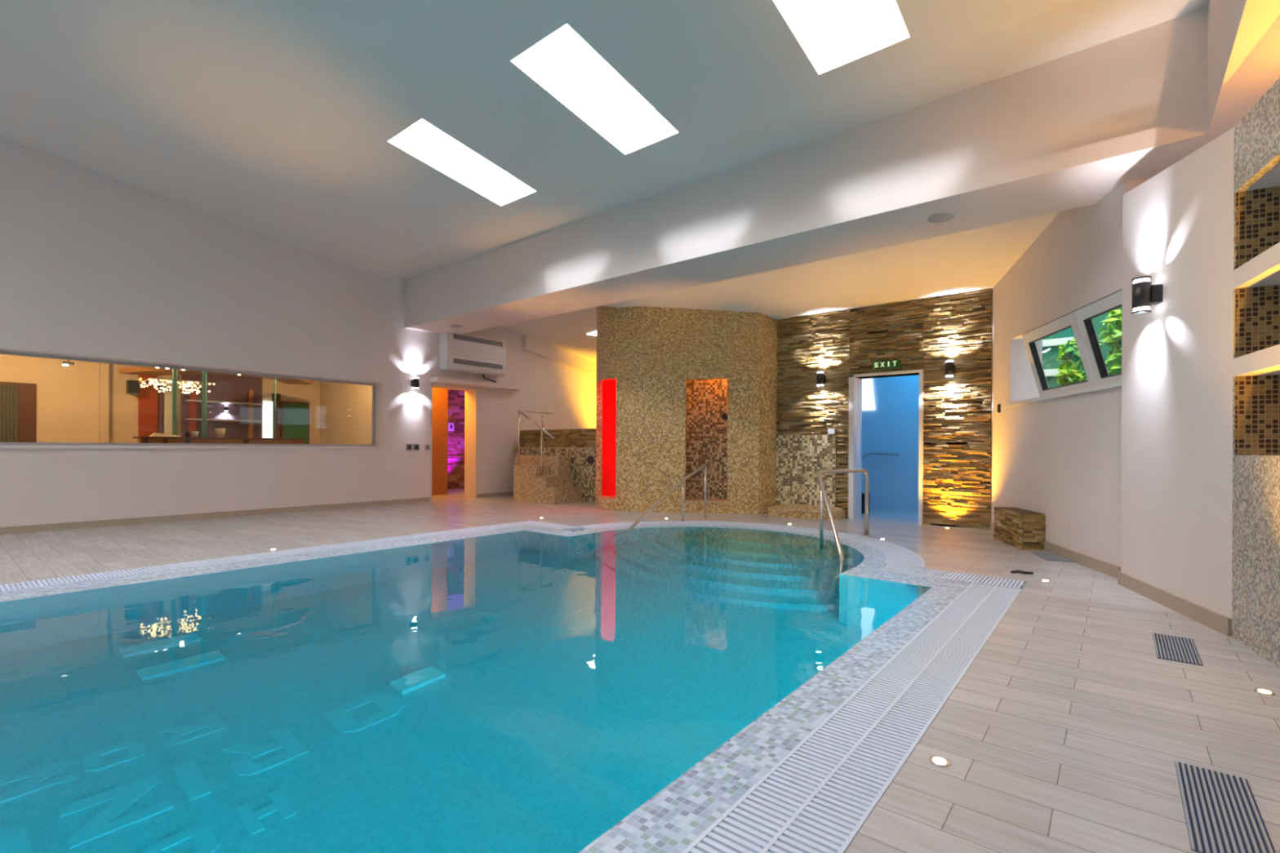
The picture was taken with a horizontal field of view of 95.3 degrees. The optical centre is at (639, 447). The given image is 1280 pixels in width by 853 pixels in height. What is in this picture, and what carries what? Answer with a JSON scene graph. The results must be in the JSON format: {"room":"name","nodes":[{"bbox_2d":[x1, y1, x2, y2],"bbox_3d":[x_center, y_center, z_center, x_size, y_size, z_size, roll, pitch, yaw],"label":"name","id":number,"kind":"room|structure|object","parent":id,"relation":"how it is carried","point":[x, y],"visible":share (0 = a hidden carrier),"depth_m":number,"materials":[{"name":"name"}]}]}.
{"room":"spa","nodes":[
{"label":"spa","id":0,"kind":"room"},
{"bbox_2d":[98,362,109,443],"bbox_3d":[-9.869,-0.443,10.742,0.120,2.900,0.120,0,0,39],"label":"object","id":1,"kind":"structure","parent":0,"point":[103,367],"depth_m":10.70,"materials":[{"name":"beige paint"}]},
{"bbox_2d":[0,354,319,444],"bbox_3d":[-10.233,-0.545,10.549,0.200,3.100,10.400,0,0,39],"label":"wall","id":2,"kind":"structure","parent":0,"point":[68,396],"depth_m":10.59,"materials":[{"name":"beige paint"}]},
{"bbox_2d":[0,381,36,442],"bbox_3d":[-10.776,-0.047,9.713,0.020,2.100,1.020,0,0,39],"label":"door","id":3,"kind":"structure","parent":2,"relation":"in","point":[27,393],"depth_m":10.01,"materials":[{"name":"brown wood"}]},
{"bbox_2d":[0,385,17,442],"bbox_3d":[-10.794,-0.167,9.634,0.048,1.740,0.723,0,0,39],"label":"door curtain","id":4,"kind":"object","parent":3,"relation":"hanging from","point":[8,393],"visible":0.66,"depth_m":9.81,"materials":[{"name":"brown fabric"}]},
{"bbox_2d":[126,379,139,393],"bbox_3d":[-9.566,-1.137,11.007,0.230,0.230,0.150,0,0,39],"label":"wall speaker","id":5,"kind":"object","parent":2,"relation":"attached to","point":[132,386],"visible":1,"depth_m":10.94,"materials":[{"name":"black metal"}]},
{"bbox_2d":[137,374,157,436],"bbox_3d":[-9.493,-0.241,11.260,0.050,2.500,0.280,0,0,39],"label":"wall panel","id":6,"kind":"object","parent":2,"relation":"attached to","point":[148,396],"visible":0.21,"depth_m":11.23,"materials":[{"name":"brown"}]},
{"bbox_2d":[158,384,164,433],"bbox_3d":[-9.366,-0.141,11.408,0.060,2.300,0.070,0,0,39],"label":"wall strip","id":7,"kind":"object","parent":2,"relation":"attached to","point":[161,393],"visible":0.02,"depth_m":11.39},
{"bbox_2d":[164,384,172,434],"bbox_3d":[-9.256,-0.265,11.511,0.036,1.950,0.204,0,0,39],"label":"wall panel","id":8,"kind":"object","parent":2,"relation":"hanging from","point":[167,394],"visible":0.16,"depth_m":11.47,"materials":[{"name":"white paint"}]},
{"bbox_2d":[181,373,262,438],"bbox_3d":[-8.723,-0.288,12.220,0.030,2.600,1.420,0,0,39],"label":"panel","id":9,"kind":"object","parent":2,"relation":"attached to","point":[227,388],"visible":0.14,"depth_m":12.26,"materials":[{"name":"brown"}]},
{"bbox_2d":[188,386,196,436],"bbox_3d":[-9.016,-0.714,11.763,0.090,1.050,0.100,0,0,39],"label":"wooden post","id":10,"kind":"object","parent":9,"relation":"attached to","point":[193,395],"visible":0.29,"depth_m":11.73,"materials":[{"name":"brown wood"}]},
{"bbox_2d":[185,400,263,404],"bbox_3d":[-8.617,-0.928,12.148,0.220,0.020,1.320,0,0,39],"label":"bar shelf","id":11,"kind":"object","parent":9,"relation":"attached to","point":[185,400],"visible":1,"depth_m":12.11,"materials":[{"name":"white paint"}]},
{"bbox_2d":[185,418,263,422],"bbox_3d":[-8.618,-0.558,12.148,0.220,0.020,1.320,0,0,39],"label":"bar shelf","id":12,"kind":"object","parent":9,"relation":"attached to","point":[185,419],"visible":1,"depth_m":12.15,"materials":[{"name":"white paint"}]},
{"bbox_2d":[248,389,253,437],"bbox_3d":[-8.374,-0.712,12.550,0.090,1.050,0.070,0,0,39],"label":"wooden post","id":13,"kind":"object","parent":9,"relation":"attached to","point":[250,391],"visible":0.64,"depth_m":12.52,"materials":[{"name":"brown wood"}]},
{"bbox_2d":[262,400,272,438],"bbox_3d":[-8.188,-0.446,12.842,0.030,1.120,0.180,0,0,39],"label":"window strip","id":14,"kind":"object","parent":2,"relation":"attached to","point":[268,406],"visible":0.64,"depth_m":12.82,"materials":[{"name":"white"}]},
{"bbox_2d":[271,393,279,438],"bbox_3d":[-8.084,-0.085,12.963,0.080,2.200,0.140,0,0,39],"label":"door leaf","id":15,"kind":"structure","parent":2,"relation":"in","point":[277,395],"depth_m":12.94,"materials":[{"name":"brown wood"}]},
{"bbox_2d":[280,400,309,444],"bbox_3d":[-7.833,-0.304,13.249,0.105,1.440,0.580,0,0,39],"label":"wall panel","id":16,"kind":"object","parent":2,"relation":"attached to","point":[294,415],"visible":0.64,"depth_m":13.20,"materials":[{"name":"green wood"}]},
{"bbox_2d":[0,135,595,527],"bbox_3d":[-6.147,-1.798,8.638,0.360,5.642,18.000,0,0,39],"label":"wall","id":17,"kind":"structure","parent":0,"point":[95,265],"depth_m":8.32,"materials":[{"name":"white paint"}]},
{"bbox_2d":[0,350,375,446],"bbox_3d":[-7.009,-0.583,7.730,0.060,1.125,7.110,0,0,39],"label":"window","id":18,"kind":"structure","parent":17,"relation":"in","point":[8,353],"depth_m":8.35,"materials":[{"name":"grey metal"}]},
{"bbox_2d":[0,444,384,448],"bbox_3d":[-6.916,-0.001,7.665,0.370,0.042,7.130,0,0,39],"label":"trim","id":19,"kind":"structure","parent":17,"relation":"attached to","point":[2,446],"depth_m":7.99,"materials":[{"name":"white paint"}]},
{"bbox_2d":[0,491,513,534],"bbox_3d":[-6.109,0.981,8.403,0.015,0.085,17.700,0,0,39],"label":"baseboard","id":20,"kind":"structure","parent":17,"relation":"attached to","point":[89,524],"depth_m":8.29,"materials":[{"name":"beige tile"}]},
{"bbox_2d":[410,376,418,390],"bbox_3d":[-4.124,-1.173,10.715,0.152,0.244,0.104,0,0,39],"label":"wall sconce","id":21,"kind":"object","parent":17,"relation":"attached to","point":[415,382],"visible":1,"depth_m":10.66,"materials":[{"name":"black metal"}]},
{"bbox_2d":[431,383,477,502],"bbox_3d":[-3.777,-0.080,11.557,0.392,2.226,1.020,0,0,39],"label":"door frame","id":22,"kind":"structure","parent":17,"relation":"in","point":[470,393],"depth_m":11.89,"materials":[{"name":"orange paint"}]},
{"bbox_2d":[439,332,506,382],"bbox_3d":[-3.300,-1.790,11.620,0.279,0.926,1.380,0,0,39],"label":"air conditioner","id":23,"kind":"object","parent":17,"relation":"attached to","point":[466,352],"visible":0.94,"depth_m":11.46,"materials":[{"name":"white plastic"}]},
{"bbox_2d":[453,358,502,368],"bbox_3d":[-3.189,-1.644,11.554,0.012,0.090,1.140,0,0,39],"label":"grille","id":24,"kind":"object","parent":23,"relation":"attached to","point":[465,362],"depth_m":11.52,"materials":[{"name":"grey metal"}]},
{"bbox_2d":[453,333,502,346],"bbox_3d":[-3.187,-2.109,11.554,0.012,0.090,1.140,0,0,39],"label":"grille","id":25,"kind":"object","parent":23,"relation":"attached to","point":[464,338],"depth_m":11.54,"materials":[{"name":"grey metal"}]},
{"bbox_2d":[429,377,524,391],"bbox_3d":[-3.218,-1.259,11.731,0.270,0.080,2.060,0,0,39],"label":"wall ledge","id":26,"kind":"object","parent":17,"relation":"attached to","point":[435,380],"visible":1,"depth_m":11.54,"materials":[{"name":"white paint"}]},
{"bbox_2d":[522,334,596,377],"bbox_3d":[-1.426,-2.004,14.041,0.120,0.914,3.460,0,0,39],"label":"trim","id":27,"kind":"structure","parent":17,"relation":"attached to","point":[531,344],"depth_m":13.40,"materials":[{"name":"white paint"}]},
{"bbox_2d":[319,381,372,444],"bbox_3d":[-5.897,-0.526,12.470,4.090,3.100,0.140,0,0,39],"label":"wall","id":28,"kind":"structure","parent":0,"point":[345,409],"depth_m":12.86,"materials":[{"name":"beige paint"}]},
{"bbox_2d":[431,387,448,495],"bbox_3d":[-4.585,-0.320,12.251,0.100,2.700,1.180,0,0,39],"label":"wall","id":29,"kind":"structure","parent":0,"point":[440,396],"depth_m":12.53,"materials":[{"name":"brown paint"}]},
{"bbox_2d":[447,389,464,489],"bbox_3d":[-4.761,-0.271,14.052,0.046,2.597,1.347,0,0,39],"label":"stone wall","id":30,"kind":"structure","parent":0,"point":[456,437],"depth_m":14.37,"materials":[{"name":"stone"}]},
{"bbox_2d":[0,0,1208,279],"bbox_3d":[-2.481,-3.959,2.039,14.250,1.954,13.000,0,0,39],"label":"ceiling","id":31,"kind":"structure","parent":0,"point":[291,122],"depth_m":5.35,"materials":[{"name":"white paint"}]},
{"bbox_2d":[413,119,510,178],"bbox_3d":[-1.942,-3.478,6.522,0.740,0.240,1.530,0,0,39],"label":"window","id":32,"kind":"structure","parent":31,"relation":"attached to","point":[421,124],"depth_m":6.74,"materials":[{"name":"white glass"}]},
{"bbox_2d":[537,23,653,121],"bbox_3d":[-0.354,-3.471,5.226,0.740,0.240,1.530,0,0,39],"label":"window","id":33,"kind":"structure","parent":31,"relation":"attached to","point":[564,45],"depth_m":5.37,"materials":[{"name":"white glass"}]},
{"bbox_2d":[404,7,1225,334],"bbox_3d":[1.275,-2.712,6.727,13.750,1.135,0.980,0,0,39],"label":"beam","id":34,"kind":"structure","parent":31,"relation":"attached to","point":[1060,134],"depth_m":5.46,"materials":[{"name":"white paint"}]},
{"bbox_2d":[925,211,956,222],"bbox_3d":[2.801,-2.137,5.428,0.260,0.021,0.260,0,0,39],"label":"ceiling speaker","id":35,"kind":"object","parent":34,"relation":"attached to","point":[944,216],"visible":1,"depth_m":5.41,"materials":[{"name":"white plastic"}]},
{"bbox_2d":[800,0,888,32],"bbox_3d":[1.246,-3.464,3.920,0.750,0.240,1.530,0,0,39],"label":"window","id":36,"kind":"structure","parent":31,"relation":"attached to","point":[824,14],"depth_m":4.49,"materials":[{"name":"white glass"}]},
{"bbox_2d":[1207,0,1279,136],"bbox_3d":[1.391,-3.444,-1.536,3.125,2.600,11.760,0,0,39],"label":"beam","id":37,"kind":"structure","parent":31,"relation":"attached to","point":[1243,36],"depth_m":3.34,"materials":[{"name":"white paint"}]},
{"bbox_2d":[0,488,1279,852],"bbox_3d":[-2.497,1.099,7.068,20.400,0.120,20.600,0,0,39],"label":"floor","id":38,"kind":"structure","parent":0,"point":[1066,731],"depth_m":2.56,"materials":[{"name":"beige tile"}]},
{"bbox_2d":[133,436,309,444],"bbox_3d":[-7.303,0.426,10.348,0.500,1.185,2.500,0,0,39],"label":"countertop","id":39,"kind":"structure","parent":38,"relation":"on","point":[140,439],"depth_m":10.09,"materials":[{"name":"brown wood"}]},
{"bbox_2d":[149,432,179,436],"bbox_3d":[-7.857,-0.203,9.667,0.200,0.063,0.400,0,0,39],"label":"heap","id":40,"kind":"object","parent":39,"relation":"on","point":[154,434],"visible":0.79,"depth_m":9.57,"materials":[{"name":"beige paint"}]},
{"bbox_2d":[172,368,177,435],"bbox_3d":[-7.777,-1.029,9.760,0.070,1.710,0.070,0,0,39],"label":"column","id":41,"kind":"structure","parent":39,"relation":"on","point":[174,371],"depth_m":9.73,"materials":[{"name":"teal"}]},
{"bbox_2d":[201,371,207,436],"bbox_3d":[-7.518,-1.028,10.077,0.070,1.710,0.070,0,0,39],"label":"column","id":42,"kind":"structure","parent":39,"relation":"on","point":[204,385],"depth_m":10.05,"materials":[{"name":"teal"}]},
{"bbox_2d":[214,428,225,437],"bbox_3d":[-7.376,-0.248,10.255,0.159,0.160,0.159,0,0,39],"label":"vessel","id":43,"kind":"object","parent":39,"relation":"on","point":[220,433],"visible":0.89,"depth_m":10.21,"materials":[{"name":"beige ceramic"}]},
{"bbox_2d":[274,377,275,438],"bbox_3d":[-6.829,-1.025,10.922,0.028,1.710,0.028,0,0,39],"label":"column","id":44,"kind":"structure","parent":39,"relation":"on","point":[274,377],"depth_m":10.91,"materials":[{"name":"teal"}]},
{"bbox_2d":[118,366,312,384],"bbox_3d":[-7.789,-1.364,10.930,3.079,0.080,1.666,0,0,-36],"label":"canopy","id":45,"kind":"object","parent":44,"relation":"attached to","point":[141,371],"visible":0.56,"depth_m":10.49,"materials":[{"name":"brown wood"}]},
{"bbox_2d":[1,526,932,602],"bbox_3d":[-2.162,1.721,2.804,4.715,1.340,12.020,0,0,39],"label":"basin","id":46,"kind":"object","parent":38,"relation":"in","point":[666,526],"visible":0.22,"depth_m":5.39,"materials":[{"name":"tile"}]},
{"bbox_2d":[0,527,931,852],"bbox_3d":[-2.159,1.055,2.804,4.715,0.001,12.020,0,0,39],"label":"water","id":47,"kind":"object","parent":46,"relation":"in","point":[523,691],"visible":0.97,"depth_m":2.61,"materials":[{"name":"blue liquid"}]},
{"bbox_2d":[0,524,971,852],"bbox_3d":[-2.209,1.122,2.832,5.264,0.157,12.440,0,0,39],"label":"pool lip","id":48,"kind":"structure","parent":46,"relation":"attached to","point":[676,816],"depth_m":2.40,"materials":[{"name":"grey tile"}]},
{"bbox_2d":[512,455,582,504],"bbox_3d":[-1.943,0.609,11.385,1.595,0.865,0.715,0,0,39],"label":"steps","id":49,"kind":"structure","parent":38,"relation":"on","point":[555,486],"depth_m":11.11,"materials":[{"name":"tile"}]},
{"bbox_2d":[518,409,555,476],"bbox_3d":[-1.706,-0.084,11.365,1.055,1.272,0.851,0,0,39],"label":"handrail","id":50,"kind":"object","parent":49,"relation":"on","point":[542,429],"visible":1,"depth_m":11.14,"materials":[{"name":"silver metal"}]},
{"bbox_2d":[514,428,595,502],"bbox_3d":[-1.172,0.342,12.267,2.613,1.405,1.675,0,0,39],"label":"wall","id":51,"kind":"structure","parent":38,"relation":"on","point":[580,444],"depth_m":11.41,"materials":[{"name":"brown tile"}]},
{"bbox_2d":[626,464,707,530],"bbox_3d":[0.311,0.774,7.931,0.066,1.029,2.008,0,0,42],"label":"pool handrail","id":52,"kind":"object","parent":38,"relation":"attached to","point":[682,482],"visible":0.91,"depth_m":8.27,"materials":[{"name":"silver metal"}]},
{"bbox_2d":[595,306,777,514],"bbox_3d":[0.786,-0.698,10.387,3.110,3.502,2.079,0,0,8],"label":"wall","id":53,"kind":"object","parent":38,"relation":"on","point":[679,392],"visible":0.95,"depth_m":9.42,"materials":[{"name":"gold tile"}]},
{"bbox_2d":[766,503,844,520],"bbox_3d":[2.452,0.981,8.829,1.120,0.160,0.525,0,0,39],"label":"bench","id":54,"kind":"object","parent":38,"relation":"on","point":[784,510],"visible":1,"depth_m":8.74,"materials":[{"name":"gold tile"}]},
{"bbox_2d":[817,468,871,560],"bbox_3d":[2.030,0.845,6.091,0.469,1.188,2.240,0,0,28],"label":"pool handrail","id":55,"kind":"object","parent":38,"relation":"attached to","point":[823,495],"visible":0.79,"depth_m":6.36,"materials":[{"name":"silver metal"}]},
{"bbox_2d":[861,492,869,513],"bbox_3d":[3.564,0.906,9.479,0.260,0.320,0.200,0,0,39],"label":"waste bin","id":56,"kind":"object","parent":38,"relation":"on","point":[862,494],"visible":0.21,"depth_m":9.35,"materials":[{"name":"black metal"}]},
{"bbox_2d":[928,755,950,767],"bbox_3d":[1.002,1.051,1.953,0.064,0.006,0.064,0,0,39],"label":"light","id":57,"kind":"object","parent":38,"relation":"on","point":[937,761],"visible":1,"depth_m":1.95,"materials":[{"name":"silver metal"}]},
{"bbox_2d":[992,506,1046,551],"bbox_3d":[4.130,0.880,6.380,0.244,0.375,0.761,0,0,12],"label":"stone planter","id":58,"kind":"object","parent":38,"relation":"on","point":[1022,529],"visible":1,"depth_m":6.13,"materials":[{"name":"brown stone"}]},
{"bbox_2d":[1010,569,1033,574],"bbox_3d":[3.212,1.054,4.912,0.162,0.028,0.058,0,0,23],"label":"floor drain","id":59,"kind":"object","parent":38,"relation":"on","point":[1015,571],"visible":1,"depth_m":4.90,"materials":[{"name":"black metal"}]},
{"bbox_2d":[1030,551,1073,562],"bbox_3d":[3.998,1.064,5.678,0.220,0.007,0.500,0,0,19],"label":"floor drain","id":60,"kind":"object","parent":38,"relation":"on","point":[1047,556],"visible":0.94,"depth_m":5.63,"materials":[{"name":"grey metal"}]},
{"bbox_2d":[1152,631,1203,666],"bbox_3d":[2.828,1.059,3.081,0.168,0.007,0.515,0,0,39],"label":"floor drain","id":61,"kind":"object","parent":38,"relation":"on","point":[1179,649],"visible":1,"depth_m":3.06,"materials":[{"name":"grey metal"}]},
{"bbox_2d":[1174,760,1275,852],"bbox_3d":[1.686,1.054,1.692,0.170,0.007,0.560,0,0,39],"label":"floor vent","id":62,"kind":"object","parent":38,"relation":"on","point":[1222,814],"visible":1,"depth_m":1.68,"materials":[{"name":"grey metal"}]},
{"bbox_2d":[1253,688,1275,695],"bbox_3d":[2.701,1.059,2.525,0.064,0.006,0.064,0,0,39],"label":"light","id":63,"kind":"object","parent":38,"relation":"on","point":[1263,691],"visible":1,"depth_m":2.52,"materials":[{"name":"silver metal"}]},
{"label":"channel","id":64,"kind":"object","parent":38,"relation":"in","visible":0},
{"bbox_2d":[0,523,524,592],"bbox_3d":[-4.975,1.052,3.850,0.310,0.053,10.480,0,0,39],"label":"overflow grating","id":65,"kind":"object","parent":64,"relation":"on","point":[129,572],"visible":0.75,"depth_m":5.28,"materials":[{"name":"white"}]},
{"bbox_2d":[511,520,580,531],"bbox_3d":[-1.273,1.068,7.816,1.010,0.053,0.335,0,0,39],"label":"overflow grating","id":66,"kind":"object","parent":64,"relation":"on","point":[533,523],"visible":0.76,"depth_m":7.71,"materials":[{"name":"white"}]},
{"bbox_2d":[577,520,924,568],"bbox_3d":[1.382,1.079,7.128,4.254,0.053,1.999,0,0,39],"label":"overflow grating","id":67,"kind":"object","parent":64,"relation":"on","point":[895,554],"visible":0.69,"depth_m":6.95,"materials":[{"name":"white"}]},
{"bbox_2d":[681,582,1021,852],"bbox_3d":[-0.624,1.071,0.357,0.322,0.053,10.570,0,0,39],"label":"overflow grating","id":68,"kind":"object","parent":64,"relation":"on","point":[817,798],"visible":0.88,"depth_m":2.03,"materials":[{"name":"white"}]},
{"bbox_2d":[875,564,1026,589],"bbox_3d":[2.541,1.085,4.819,1.050,0.053,0.335,0,0,39],"label":"overflow grating","id":69,"kind":"object","parent":64,"relation":"on","point":[929,573],"visible":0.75,"depth_m":4.77,"materials":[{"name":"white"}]},
{"bbox_2d":[500,211,1059,363],"bbox_3d":[1.874,-2.226,10.289,10.576,1.380,5.300,0,0,39],"label":"ceiling","id":70,"kind":"structure","parent":0,"point":[976,259],"depth_m":7.80,"materials":[{"name":"white paint"}]},
{"bbox_2d":[777,291,991,528],"bbox_3d":[2.287,-0.540,9.559,6.050,3.200,0.300,0,0,39],"label":"stone wall","id":71,"kind":"structure","parent":0,"point":[988,291],"depth_m":7.94,"materials":[{"name":"brown stone"}]},
{"bbox_2d":[775,435,836,506],"bbox_3d":[2.553,0.379,9.116,1.030,1.125,0.045,0,0,39],"label":"mosaic panel","id":72,"kind":"object","parent":71,"relation":"attached to","point":[799,459],"visible":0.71,"depth_m":9.09,"materials":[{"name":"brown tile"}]},
{"bbox_2d":[776,308,850,435],"bbox_3d":[2.659,-1.126,9.032,1.167,1.882,0.046,0,0,39],"label":"cladding","id":73,"kind":"object","parent":71,"relation":"attached to","point":[798,410],"visible":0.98,"depth_m":9.02,"materials":[{"name":"stone"}]},
{"bbox_2d":[816,370,826,387],"bbox_3d":[2.738,-1.028,8.836,0.104,0.244,0.152,0,0,39],"label":"wall sconce","id":74,"kind":"object","parent":73,"relation":"attached to","point":[820,378],"visible":1,"depth_m":8.78,"materials":[{"name":"black metal"}]},
{"bbox_2d":[835,435,848,518],"bbox_3d":[3.028,0.441,8.725,0.197,1.242,0.046,0,0,39],"label":"cladding","id":75,"kind":"object","parent":71,"relation":"attached to","point":[841,492],"visible":0.87,"depth_m":8.73,"materials":[{"name":"stone"}]},
{"bbox_2d":[848,368,924,524],"bbox_3d":[3.595,-0.002,8.464,1.015,2.135,0.360,0,0,39],"label":"door frame","id":76,"kind":"structure","parent":71,"relation":"in","point":[855,423],"depth_m":8.63,"materials":[{"name":"white paint"}]},
{"bbox_2d":[849,297,924,374],"bbox_3d":[3.505,-1.565,8.342,1.007,0.997,0.046,0,0,39],"label":"cladding","id":77,"kind":"object","parent":71,"relation":"attached to","point":[858,340],"visible":0.99,"depth_m":8.32,"materials":[{"name":"stone"}]},
{"bbox_2d":[872,359,900,369],"bbox_3d":[3.500,-1.175,8.291,0.370,0.110,0.054,0,0,39],"label":"exit sign","id":78,"kind":"object","parent":77,"relation":"attached to","point":[895,363],"visible":1,"depth_m":8.27,"materials":[{"name":"green plastic"}]},
{"bbox_2d":[922,288,991,529],"bbox_3d":[4.205,-0.497,7.767,0.807,3.127,0.047,0,0,39],"label":"cladding","id":79,"kind":"object","parent":71,"relation":"attached to","point":[982,432],"visible":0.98,"depth_m":7.75,"materials":[{"name":"stone"}]},
{"bbox_2d":[945,359,955,378],"bbox_3d":[4.101,-1.032,7.723,0.104,0.244,0.152,0,0,39],"label":"wall sconce","id":80,"kind":"object","parent":79,"relation":"attached to","point":[949,364],"visible":1,"depth_m":7.67,"materials":[{"name":"black metal"}]},
{"bbox_2d":[861,374,919,511],"bbox_3d":[4.636,-0.430,9.868,3.500,3.000,0.150,0,0,39],"label":"wall","id":81,"kind":"structure","parent":0,"point":[893,426],"depth_m":10.01,"materials":[{"name":"blue paint"}]},
{"bbox_2d":[862,378,875,410],"bbox_3d":[3.966,-1.043,10.301,0.350,0.780,0.030,0,0,39],"label":"window","id":82,"kind":"structure","parent":81,"relation":"in","point":[868,398],"depth_m":10.25,"materials":[{"name":"white glass"}]},
{"bbox_2d":[862,451,899,457],"bbox_3d":[3.990,0.233,10.139,0.943,0.307,0.185,0,0,25],"label":"handrail","id":83,"kind":"object","parent":81,"relation":"attached to","point":[873,452],"visible":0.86,"depth_m":10.05,"materials":[{"name":"grey metal"}]},
{"bbox_2d":[991,177,1279,566],"bbox_3d":[3.838,-0.991,4.373,0.621,4.115,6.467,0,0,13],"label":"wall","id":84,"kind":"structure","parent":0,"point":[1060,459],"depth_m":5.35,"materials":[{"name":"white paint"}]},
{"bbox_2d":[990,522,1120,578],"bbox_3d":[4.192,1.018,6.109,0.016,0.100,2.880,0,0,13],"label":"baseboard","id":85,"kind":"structure","parent":84,"relation":"attached to","point":[1111,570],"depth_m":5.25,"materials":[{"name":"beige"}]},
{"bbox_2d":[1022,311,1096,396],"bbox_3d":[4.327,-0.905,6.024,0.266,0.758,1.170,0,0,13],"label":"window","id":86,"kind":"structure","parent":84,"relation":"in","point":[1068,321],"depth_m":6.02,"materials":[{"name":"white paint"}]},
{"bbox_2d":[1005,381,1121,406],"bbox_3d":[4.269,-0.504,5.698,0.375,0.036,2.550,0,0,13],"label":"trim","id":87,"kind":"structure","parent":84,"relation":"attached to","point":[1115,384],"depth_m":5.48,"materials":[{"name":"white paint"}]},
{"bbox_2d":[1074,289,1122,386],"bbox_3d":[4.080,-0.906,4.952,0.266,0.758,0.990,0,0,13],"label":"window","id":88,"kind":"structure","parent":84,"relation":"in","point":[1084,316],"depth_m":5.32,"materials":[{"name":"white paint"}]},
{"bbox_2d":[1120,127,1235,618],"bbox_3d":[3.682,-0.444,3.942,0.326,3.020,1.501,0,0,21],"label":"wall column","id":89,"kind":"structure","parent":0,"point":[1176,500],"depth_m":3.74,"materials":[{"name":"white paint"}]},
{"bbox_2d":[1131,275,1162,315],"bbox_3d":[3.500,-1.050,4.039,0.152,0.244,0.104,0,0,18],"label":"wall sconce","id":90,"kind":"object","parent":89,"relation":"attached to","point":[1144,295],"visible":1,"depth_m":4.00,"materials":[{"name":"black metal"}]},
{"bbox_2d":[1133,278,1150,283],"bbox_3d":[3.477,-1.147,4.046,0.087,0.021,0.088,0,0,39],"label":"diffuser","id":91,"kind":"object","parent":90,"relation":"attached to","point":[1143,280],"depth_m":4.01,"materials":[{"name":"white"}]},
{"bbox_2d":[1133,306,1150,312],"bbox_3d":[3.476,-0.952,4.046,0.087,0.021,0.088,0,0,39],"label":"diffuser","id":92,"kind":"object","parent":90,"relation":"attached to","point":[1135,309],"depth_m":4.02,"materials":[{"name":"white"}]},
{"bbox_2d":[1117,571,1231,636],"bbox_3d":[3.518,1.015,3.907,0.018,0.100,1.324,0,0,18],"label":"baseboard","id":93,"kind":"structure","parent":89,"relation":"attached to","point":[1220,623],"depth_m":3.74,"materials":[{"name":"beige wood"}]},
{"bbox_2d":[1231,77,1279,668],"bbox_3d":[3.375,-0.363,1.347,1.138,2.855,3.707,0,0,-18],"label":"wall","id":94,"kind":"structure","parent":0,"point":[1255,536],"depth_m":3.02,"materials":[{"name":"beige tile"}]},
{"bbox_2d":[1232,344,1279,376],"bbox_3d":[3.115,-0.446,2.127,0.771,0.100,2.334,0,0,8],"label":"niche shelf","id":95,"kind":"object","parent":94,"relation":"attached to","point":[1266,361],"visible":1,"depth_m":3.04,"materials":[{"name":"white paint"}]},
{"bbox_2d":[1233,241,1279,288],"bbox_3d":[3.117,-0.939,2.127,0.771,0.105,2.334,0,0,8],"label":"niche shelf","id":96,"kind":"object","parent":94,"relation":"attached to","point":[1264,269],"visible":1,"depth_m":3.05,"materials":[{"name":"white paint"}]},
{"bbox_2d":[1247,162,1279,191],"bbox_3d":[3.146,-1.434,2.134,0.720,0.024,2.277,0,0,8],"label":"shelf","id":97,"kind":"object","parent":94,"relation":"attached to","point":[1272,179],"depth_m":3.12,"materials":[{"name":"white paint"}]},
{"bbox_3d":[-8.882,-1.939,8.805,4.090,0.100,9.400,0,0,39],"label":"ceiling","id":98,"kind":"structure","parent":0,"visible":0},
{"bbox_2d":[62,360,74,365],"bbox_3d":[-7.951,-1.507,8.121,0.118,0.755,0.119,0,0,39],"label":"ceiling lamp","id":99,"kind":"object","parent":98,"relation":"hanging from","point":[64,363],"visible":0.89,"depth_m":8.09,"materials":[{"name":"silver metal"}]},
{"bbox_2d":[138,377,172,392],"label":"chandelier","id":100,"kind":"object","parent":98,"relation":"hanging from","point":[161,381],"depth_m":9.96,"materials":[{"name":"white glass"}]},
{"bbox_2d":[177,371,202,394],"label":"chandelier","id":101,"kind":"object","parent":98,"relation":"hanging from","point":[183,383],"depth_m":10.20,"materials":[{"name":"silver metal"}]},
{"label":"outside","id":102,"kind":"structure","parent":0,"visible":0},
{"bbox_3d":[8.500,1.262,7.257,8.000,0.250,10.000,0,0,39],"label":"ground","id":103,"kind":"structure","parent":102,"visible":0},
{"bbox_2d":[1053,337,1102,386],"bbox_3d":[5.405,-0.147,7.155,0.638,2.441,0.537,0,0,-35],"label":"bush","id":104,"kind":"object","parent":103,"relation":"on","point":[1072,371],"visible":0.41,"depth_m":7.08,"materials":[{"name":"green plant"}]},
{"bbox_2d":[1042,306,1122,388],"bbox_3d":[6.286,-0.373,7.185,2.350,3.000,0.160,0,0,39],"label":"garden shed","id":105,"kind":"object","parent":103,"relation":"on","point":[1050,344],"visible":0.14,"depth_m":7.75,"materials":[{"name":"teal"}]},
{"bbox_2d":[1097,308,1122,375],"bbox_3d":[5.713,-0.449,6.690,0.677,3.048,0.862,0,0,-16],"label":"bush","id":106,"kind":"object","parent":103,"relation":"on","point":[1112,333],"visible":0.1,"depth_m":6.77,"materials":[{"name":"green plant"}]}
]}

